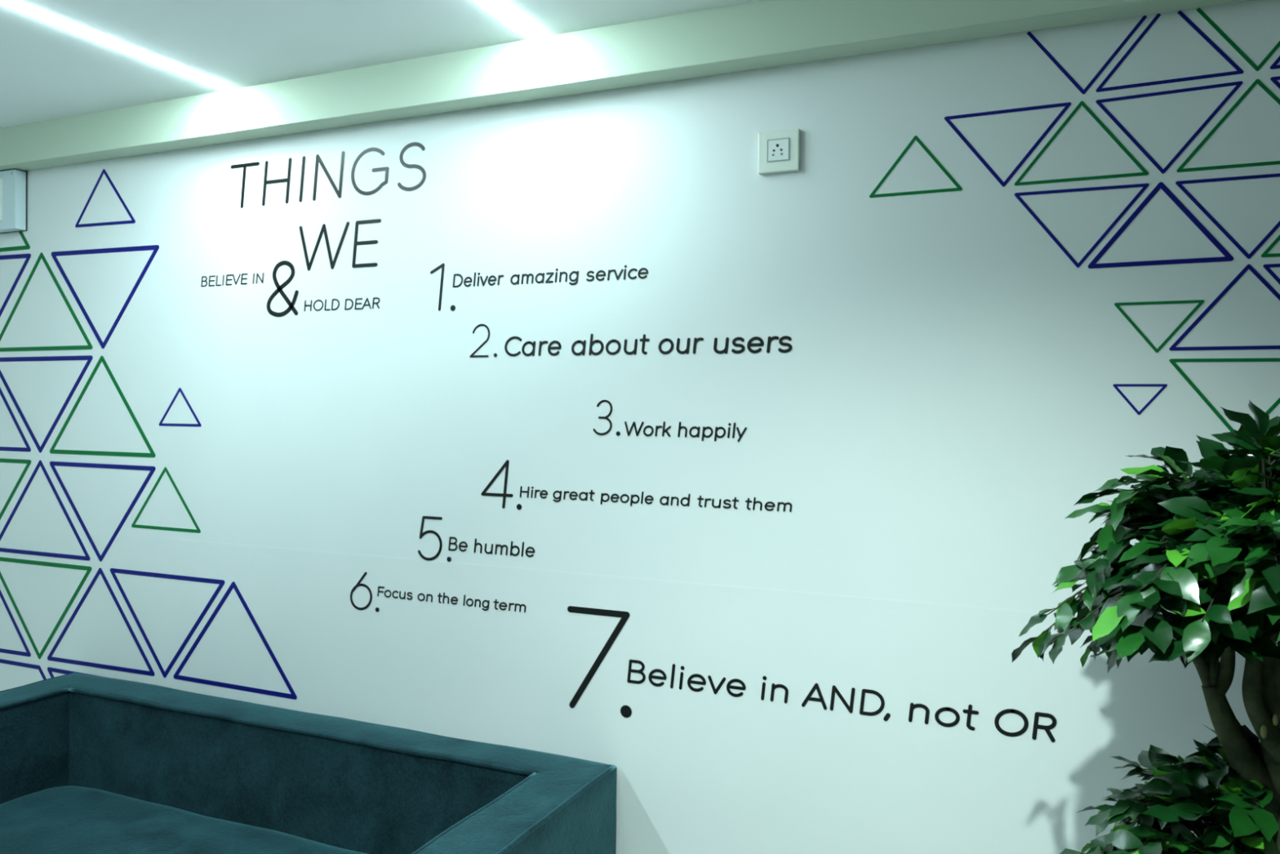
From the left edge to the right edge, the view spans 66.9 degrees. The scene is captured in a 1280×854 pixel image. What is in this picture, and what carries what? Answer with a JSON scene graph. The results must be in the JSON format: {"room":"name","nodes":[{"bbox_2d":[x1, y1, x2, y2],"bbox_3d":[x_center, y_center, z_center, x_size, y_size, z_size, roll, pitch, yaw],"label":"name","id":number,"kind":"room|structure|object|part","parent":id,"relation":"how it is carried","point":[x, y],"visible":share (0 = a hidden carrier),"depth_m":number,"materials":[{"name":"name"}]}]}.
{"room":"office lounge","nodes":[
{"label":"office lounge","id":0,"kind":"room"},
{"bbox_2d":[0,0,759,128],"bbox_3d":[-1.016,-0.912,0.181,5.050,0.120,4.600,1,1,24],"label":"ceiling","id":1,"kind":"structure","parent":0,"point":[49,71],"depth_m":2.17,"materials":[{"name":"white paint"}]},
{"bbox_2d":[0,0,231,90],"bbox_3d":[-1.664,-0.869,1.191,0.026,0.004,2.926,1,1,24],"label":"recessed light","id":2,"kind":"object","parent":1,"relation":"in","point":[7,2],"visible":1,"depth_m":2.21,"materials":[{"name":"white plastic"}]},
{"bbox_2d":[481,0,544,38],"bbox_3d":[-0.360,-0.863,1.846,0.026,0.004,0.676,1,1,24],"label":"recessed light","id":3,"kind":"object","parent":1,"relation":"in","point":[496,6],"visible":1,"depth_m":2.05,"materials":[{"name":"white plastic"}]},
{"bbox_2d":[0,0,1279,853],"bbox_3d":[-0.123,0.287,2.255,4.850,2.428,0.100,1,1,24],"label":"wall","id":4,"kind":"structure","parent":0,"point":[939,409],"depth_m":2.09,"materials":[{"name":"paint"}]},
{"bbox_2d":[0,168,27,233],"bbox_3d":[-2.035,-0.693,3.009,0.334,0.182,0.047,1,1,24],"label":"wall box","id":5,"kind":"object","parent":4,"relation":"attached to","point":[13,182],"visible":1,"depth_m":2.95,"materials":[{"name":"white paint"}]},
{"bbox_2d":[0,231,30,252],"bbox_3d":[-2.069,-0.667,3.050,0.454,0.243,0.001,1,1,24],"label":"triangle","id":6,"kind":"object","parent":4,"relation":"attached to","point":[27,246],"visible":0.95,"depth_m":2.98,"materials":[{"name":"green paint"}]},
{"bbox_2d":[0,253,31,316],"bbox_3d":[-2.069,-0.391,3.052,0.455,0.296,0.001,1,1,24],"label":"triangle","id":7,"kind":"object","parent":4,"relation":"attached to","point":[27,256],"visible":1,"depth_m":2.99,"materials":[{"name":"blue paint"}]},
{"bbox_2d":[0,387,31,451],"bbox_3d":[-2.067,-0.073,3.053,0.448,0.292,0.001,1,1,24],"label":"triangle","id":8,"kind":"object","parent":4,"relation":"attached to","point":[27,448],"visible":1,"depth_m":2.99,"materials":[{"name":"blue paint"}]},
{"bbox_2d":[0,590,31,656],"bbox_3d":[-2.075,0.557,3.061,0.456,0.298,0.001,1,1,24],"label":"triangle","id":9,"kind":"object","parent":4,"relation":"attached to","point":[27,653],"visible":1,"depth_m":3.00,"materials":[{"name":"blue paint"}]},
{"bbox_2d":[0,457,31,519],"bbox_3d":[-2.068,0.239,3.056,0.448,0.288,0.001,1,1,24],"label":"triangle","id":10,"kind":"object","parent":4,"relation":"attached to","point":[28,462],"visible":1,"depth_m":3.00,"materials":[{"name":"green paint"}]},
{"bbox_2d":[0,658,46,679],"bbox_3d":[-1.884,0.872,2.980,0.584,0.292,0.001,1,1,24],"label":"painted outline","id":11,"kind":"object","parent":4,"relation":"attached to","point":[2,660],"visible":0.36,"depth_m":2.98,"materials":[{"name":"blue paint"}]},
{"bbox_2d":[0,460,90,560],"bbox_3d":[-1.825,0.246,2.949,0.445,0.291,0.001,1,1,24],"label":"triangle","id":12,"kind":"object","parent":4,"relation":"attached to","point":[86,557],"visible":1,"depth_m":2.94,"materials":[{"name":"blue paint"}]},
{"bbox_2d":[0,252,92,351],"bbox_3d":[-1.816,-0.380,2.941,0.454,0.298,0.001,1,1,24],"label":"triangle","id":13,"kind":"object","parent":4,"relation":"attached to","point":[89,346],"visible":1,"depth_m":2.93,"materials":[{"name":"green paint"}]},
{"bbox_2d":[0,556,92,658],"bbox_3d":[-1.829,0.558,2.953,0.460,0.299,0.001,1,1,24],"label":"triangle","id":14,"kind":"object","parent":4,"relation":"attached to","point":[88,569],"visible":1,"depth_m":2.94,"materials":[{"name":"green paint"}]},
{"bbox_2d":[0,355,93,453],"bbox_3d":[-1.822,-0.068,2.946,0.460,0.292,0.001,1,1,24],"label":"triangle","id":15,"kind":"object","parent":4,"relation":"attached to","point":[89,357],"visible":1,"depth_m":2.94,"materials":[{"name":"blue paint"}]},
{"bbox_2d":[47,666,151,685],"bbox_3d":[-1.595,0.875,2.852,0.448,0.288,0.001,1,1,24],"label":"triangle","id":16,"kind":"object","parent":4,"relation":"attached to","point":[50,669],"visible":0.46,"depth_m":2.92,"materials":[{"name":"blue paint"}]},
{"bbox_2d":[47,567,155,675],"bbox_3d":[-1.588,0.562,2.847,0.456,0.298,0.001,1,1,24],"label":"triangle","id":17,"kind":"object","parent":4,"relation":"attached to","point":[50,657],"visible":1,"depth_m":2.84,"materials":[{"name":"blue paint"}]},
{"bbox_2d":[49,461,155,561],"bbox_3d":[-1.581,0.251,2.842,0.449,0.288,0.001,1,1,24],"label":"triangle","id":18,"kind":"object","parent":4,"relation":"attached to","point":[152,468],"visible":1,"depth_m":2.84,"materials":[{"name":"blue paint"}]},
{"bbox_2d":[49,355,155,457],"bbox_3d":[-1.578,-0.062,2.838,0.448,0.292,0.001,1,1,24],"label":"triangle","id":19,"kind":"object","parent":4,"relation":"attached to","point":[152,454],"visible":1,"depth_m":2.83,"materials":[{"name":"green paint"}]},
{"bbox_2d":[51,244,159,348],"bbox_3d":[-1.568,-0.376,2.831,0.455,0.296,0.001,1,1,24],"label":"triangle","id":20,"kind":"object","parent":4,"relation":"attached to","point":[155,247],"visible":1,"depth_m":2.83,"materials":[{"name":"blue paint"}]},
{"bbox_2d":[75,168,135,227],"bbox_3d":[-1.560,-0.669,2.826,0.253,0.167,0.001,1,1,24],"label":"triangle","id":21,"kind":"object","parent":4,"relation":"attached to","point":[132,221],"visible":1,"depth_m":2.83,"materials":[{"name":"blue paint"}]},
{"bbox_2d":[131,466,200,533],"bbox_3d":[-1.338,0.202,2.735,0.272,0.179,0.001,1,1,24],"label":"triangle","id":22,"kind":"object","parent":4,"relation":"attached to","point":[165,469],"visible":1,"depth_m":2.73,"materials":[{"name":"green paint"}]},
{"bbox_2d":[110,568,224,677],"bbox_3d":[-1.341,0.561,2.738,0.451,0.294,0.001,1,1,24],"label":"triangle","id":23,"kind":"object","parent":4,"relation":"attached to","point":[113,571],"visible":1,"depth_m":2.73,"materials":[{"name":"blue paint"}]},
{"bbox_2d":[159,387,201,426],"bbox_3d":[-1.286,-0.056,2.710,0.164,0.108,0.001,1,1,24],"label":"triangle","id":24,"kind":"object","parent":4,"relation":"attached to","point":[198,424],"visible":1,"depth_m":2.71,"materials":[{"name":"blue paint"}]},
{"bbox_2d":[200,272,263,287],"bbox_3d":[-1.106,-0.399,2.628,0.228,0.029,0.001,1,1,24],"label":"vinyl lettering","id":25,"kind":"object","parent":4,"relation":"attached to","point":[257,274],"visible":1,"depth_m":2.63,"materials":[{"name":"black plastic"}]},
{"bbox_2d":[173,581,297,699],"bbox_3d":[-1.105,0.566,2.634,0.450,0.293,0.001,1,1,24],"label":"triangle","id":26,"kind":"object","parent":4,"relation":"attached to","point":[292,695],"visible":1,"depth_m":2.63,"materials":[{"name":"blue paint"}]},
{"bbox_2d":[266,260,298,316],"bbox_3d":[-0.943,-0.364,2.556,0.109,0.148,0.001,1,1,24],"label":"ampersand","id":27,"kind":"object","parent":4,"relation":"attached to","point":[279,288],"visible":1,"depth_m":2.55,"materials":[{"name":"black plastic"}]},
{"bbox_2d":[231,142,426,208],"bbox_3d":[-0.816,-0.644,2.498,0.641,0.119,0.001,1,1,24],"label":"vinyl lettering","id":28,"kind":"object","parent":4,"relation":"attached to","point":[403,163],"visible":1,"depth_m":2.48,"materials":[{"name":"black plastic"}]},
{"bbox_2d":[299,218,381,271],"bbox_3d":[-0.769,-0.464,2.479,0.265,0.118,0.001,1,1,24],"label":"vinyl lettering","id":29,"kind":"object","parent":4,"relation":"attached to","point":[332,263],"visible":1,"depth_m":2.48,"materials":[{"name":"black plastic"}]},
{"bbox_2d":[303,297,379,311],"bbox_3d":[-0.764,-0.313,2.478,0.244,0.030,0.001,1,1,24],"label":"vinyl lettering","id":30,"kind":"object","parent":4,"relation":"attached to","point":[356,299],"visible":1,"depth_m":2.47,"materials":[{"name":"black plastic"}]},
{"bbox_2d":[350,571,525,612],"bbox_3d":[-0.503,0.419,2.368,0.517,0.098,0.001,1,1,24],"label":"vinyl lettering","id":31,"kind":"object","parent":4,"relation":"attached to","point":[358,584],"visible":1,"depth_m":2.38,"materials":[{"name":"black plastic"}]},
{"bbox_2d":[417,515,534,561],"bbox_3d":[-0.395,0.275,2.320,0.330,0.109,0.001,1,1,24],"label":"vinyl lettering","id":32,"kind":"object","parent":4,"relation":"attached to","point":[422,534],"visible":1,"depth_m":2.34,"materials":[{"name":"black plastic"}]},
{"bbox_2d":[430,263,648,311],"bbox_3d":[-0.247,-0.335,2.250,0.580,0.117,0.001,1,1,24],"label":"vinyl lettering","id":33,"kind":"object","parent":4,"relation":"attached to","point":[442,265],"visible":1,"depth_m":2.25,"materials":[{"name":"black plastic"}]},
{"bbox_2d":[0,0,1253,170],"bbox_3d":[-0.145,-0.840,2.163,4.850,0.172,0.072,1,1,24],"label":"ceiling beam","id":34,"kind":"structure","parent":4,"relation":"attached to","point":[759,34],"depth_m":2.14,"materials":[{"name":"grey paint"}]},
{"bbox_2d":[469,324,792,357],"bbox_3d":[-0.046,-0.200,2.162,0.790,0.081,0.001,1,1,24],"label":"vinyl lettering","id":35,"kind":"object","parent":4,"relation":"attached to","point":[749,344],"visible":1,"depth_m":2.15,"materials":[{"name":"black plastic"}]},
{"bbox_2d":[480,459,791,511],"bbox_3d":[-0.032,0.140,2.159,0.758,0.116,0.001,1,1,24],"label":"vinyl lettering","id":36,"kind":"object","parent":4,"relation":"attached to","point":[504,495],"visible":1,"depth_m":2.17,"materials":[{"name":"black plastic"}]},
{"bbox_2d":[592,400,746,441],"bbox_3d":[0.060,-0.015,2.117,0.362,0.088,0.001,1,1,24],"label":"vinyl lettering","id":37,"kind":"object","parent":4,"relation":"attached to","point":[618,433],"visible":1,"depth_m":2.12,"materials":[{"name":"black plastic"}]},
{"bbox_2d":[758,128,799,174],"bbox_3d":[0.287,-0.570,2.006,0.087,0.086,0.014,1,1,24],"label":"power socket","id":38,"kind":"object","parent":4,"relation":"attached to","point":[779,151],"visible":1,"depth_m":2.00,"materials":[{"name":"white plastic"}]},
{"bbox_2d":[567,605,1057,742],"bbox_3d":[0.304,0.535,2.013,1.032,0.237,0.001,1,1,24],"label":"vinyl lettering","id":39,"kind":"object","parent":4,"relation":"attached to","point":[625,710],"visible":1,"depth_m":2.03,"materials":[{"name":"black plastic"}]},
{"bbox_2d":[869,135,962,198],"bbox_3d":[0.540,-0.514,1.902,0.178,0.115,0.001,1,1,24],"label":"triangle","id":40,"kind":"object","parent":4,"relation":"attached to","point":[958,188],"visible":1,"depth_m":1.90,"materials":[{"name":"green paint"}]},
{"bbox_2d":[944,102,1071,186],"bbox_3d":[0.692,-0.528,1.835,0.225,0.146,0.001,1,1,24],"label":"triangle","id":41,"kind":"object","parent":4,"relation":"attached to","point":[1068,104],"visible":1,"depth_m":1.83,"materials":[{"name":"blue paint"}]},
{"bbox_2d":[1014,101,1148,186],"bbox_3d":[0.810,-0.526,1.783,0.225,0.146,0.001,1,1,24],"label":"triangle","id":42,"kind":"object","parent":4,"relation":"attached to","point":[1085,106],"visible":1,"depth_m":1.78,"materials":[{"name":"green paint"}]},
{"bbox_2d":[1014,183,1149,267],"bbox_3d":[0.809,-0.367,1.785,0.226,0.146,0.001,1,1,24],"label":"triangle","id":43,"kind":"object","parent":4,"relation":"attached to","point":[1144,186],"visible":1,"depth_m":1.78,"materials":[{"name":"blue paint"}]},
{"bbox_2d":[1026,15,1146,94],"bbox_3d":[0.817,-0.676,1.779,0.201,0.130,0.001,1,1,24],"label":"triangle","id":44,"kind":"object","parent":4,"relation":"attached to","point":[1033,38],"visible":1,"depth_m":1.78,"materials":[{"name":"blue paint"}]},
{"bbox_2d":[1112,383,1167,414],"bbox_3d":[0.900,-0.050,1.747,0.088,0.056,0.001,1,1,24],"label":"triangle","id":45,"kind":"object","parent":4,"relation":"attached to","point":[1114,385],"visible":1,"depth_m":1.75,"materials":[{"name":"blue paint"}]},
{"bbox_2d":[1114,299,1204,352],"bbox_3d":[0.927,-0.179,1.734,0.143,0.092,0.001,1,1,24],"label":"triangle","id":46,"kind":"object","parent":4,"relation":"attached to","point":[1200,302],"visible":1,"depth_m":1.73,"materials":[{"name":"green paint"}]},
{"bbox_2d":[1088,182,1233,268],"bbox_3d":[0.928,-0.363,1.732,0.230,0.149,0.001,1,1,24],"label":"triangle","id":47,"kind":"object","parent":4,"relation":"attached to","point":[1228,257],"visible":1,"depth_m":1.73,"materials":[{"name":"blue paint"}]},
{"bbox_2d":[1095,80,1242,173],"bbox_3d":[0.938,-0.526,1.727,0.231,0.149,0.001,1,1,24],"label":"triangle","id":48,"kind":"object","parent":4,"relation":"attached to","point":[1237,84],"visible":1,"depth_m":1.73,"materials":[{"name":"blue paint"}]},
{"bbox_2d":[1095,10,1244,92],"bbox_3d":[0.940,-0.674,1.725,0.232,0.129,0.001,1,1,24],"label":"triangle","id":49,"kind":"object","parent":4,"relation":"attached to","point":[1239,71],"visible":1,"depth_m":1.72,"materials":[{"name":"blue paint"}]},
{"bbox_2d":[1168,264,1279,351],"bbox_3d":[1.053,-0.208,1.678,0.239,0.148,0.001,1,1,24],"label":"triangle","id":50,"kind":"object","parent":4,"relation":"attached to","point":[1173,348],"visible":1,"depth_m":1.69,"materials":[{"name":"blue paint"}]},
{"bbox_2d":[1168,357,1279,431],"bbox_3d":[1.046,-0.046,1.683,0.226,0.146,0.001,1,1,24],"label":"triangle","id":51,"kind":"object","parent":4,"relation":"attached to","point":[1172,361],"visible":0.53,"depth_m":1.70,"materials":[{"name":"green paint"}]},
{"bbox_2d":[1175,173,1279,258],"bbox_3d":[1.055,-0.363,1.677,0.228,0.144,0.001,1,1,24],"label":"triangle","id":52,"kind":"object","parent":4,"relation":"attached to","point":[1179,184],"visible":1,"depth_m":1.69,"materials":[{"name":"blue paint"}]},
{"bbox_2d":[1176,79,1279,172],"bbox_3d":[1.063,-0.525,1.671,0.241,0.150,0.001,1,1,24],"label":"triangle","id":53,"kind":"object","parent":4,"relation":"attached to","point":[1258,82],"visible":1,"depth_m":1.69,"materials":[{"name":"green paint"}]},
{"bbox_2d":[1195,8,1279,71],"bbox_3d":[1.066,-0.675,1.669,0.191,0.124,0.001,1,1,24],"label":"triangle","id":54,"kind":"object","parent":4,"relation":"attached to","point":[1199,11],"visible":1,"depth_m":1.68,"materials":[{"name":"green paint"}]},
{"bbox_2d":[1261,235,1279,257],"bbox_3d":[1.174,-0.363,1.624,0.225,0.146,0.001,1,1,24],"label":"triangle","id":55,"kind":"object","parent":4,"relation":"attached to","point":[1275,242],"visible":1,"depth_m":1.66,"materials":[{"name":"green paint"}]},
{"bbox_2d":[1262,263,1279,284],"bbox_3d":[1.175,-0.205,1.624,0.226,0.146,0.001,1,1,24],"label":"triangle","id":56,"kind":"object","parent":4,"relation":"attached to","point":[1267,267],"visible":1,"depth_m":1.66,"materials":[{"name":"blue paint"}]},
{"bbox_2d":[1270,55,1279,69],"bbox_3d":[1.185,-0.673,1.617,0.226,0.123,0.001,1,1,24],"label":"triangle","id":57,"kind":"object","parent":4,"relation":"attached to","point":[1273,66],"visible":1,"depth_m":1.66,"materials":[{"name":"blue paint"}]},
{"bbox_2d":[1270,75,1279,88],"bbox_3d":[1.184,-0.525,1.618,0.226,0.146,0.001,1,1,24],"label":"triangle","id":58,"kind":"object","parent":4,"relation":"attached to","point":[1273,79],"visible":1,"depth_m":1.66,"materials":[{"name":"blue paint"}]},
{"bbox_3d":[-1.043,1.566,0.211,5.050,0.100,4.600,1,1,24],"label":"floor","id":59,"kind":"structure","parent":0,"visible":0},
{"bbox_2d":[0,671,616,853],"bbox_3d":[-1.039,1.115,2.129,1.774,0.756,0.864,1,1,24],"label":"sofa","id":60,"kind":"object","parent":59,"relation":"on","point":[90,763],"visible":1,"depth_m":2.36,"materials":[{"name":"teal fabric"}]},
{"bbox_3d":[-1.783,1.059,2.462,0.141,0.668,0.853,1,1,24],"label":"arm","id":61,"kind":"part","parent":60,"relation":"part of","materials":[{"name":"teal fabric"}]},
{"bbox_2d":[0,786,367,853],"bbox_3d":[-1.065,1.051,2.068,1.483,0.160,0.733,1,1,24],"label":"seat cushion","id":62,"kind":"object","parent":60,"relation":"on","point":[34,820],"depth_m":2.36,"materials":[{"name":"teal fabric"}]},
{"bbox_3d":[-0.290,1.084,1.805,0.141,0.666,0.853,1,1,24],"label":"arm","id":63,"kind":"part","parent":60,"relation":"part of","materials":[{"name":"teal fabric"}]},
{"bbox_2d":[1011,400,1279,853],"bbox_3d":[0.905,0.742,1.315,0.760,1.563,0.694,1,1,15],"label":"potted tree","id":64,"kind":"object","parent":59,"relation":"on","point":[1200,582],"visible":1,"depth_m":1.28,"materials":[{"name":"green plant"}]},
{"bbox_3d":[0.727,0.319,1.339,0.138,0.092,0.021,1,1,6],"label":"twig stem","id":65,"kind":"part","parent":64,"relation":"part of","materials":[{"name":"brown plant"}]},
{"bbox_3d":[0.789,0.292,1.333,0.016,0.141,0.025,1,1,3],"label":"twig stem","id":66,"kind":"part","parent":64,"relation":"part of","materials":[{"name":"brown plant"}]},
{"bbox_3d":[0.798,0.277,1.326,0.036,0.190,0.024,1,1,1],"label":"twig stem","id":67,"kind":"part","parent":64,"relation":"part of","materials":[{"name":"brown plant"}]}
]}

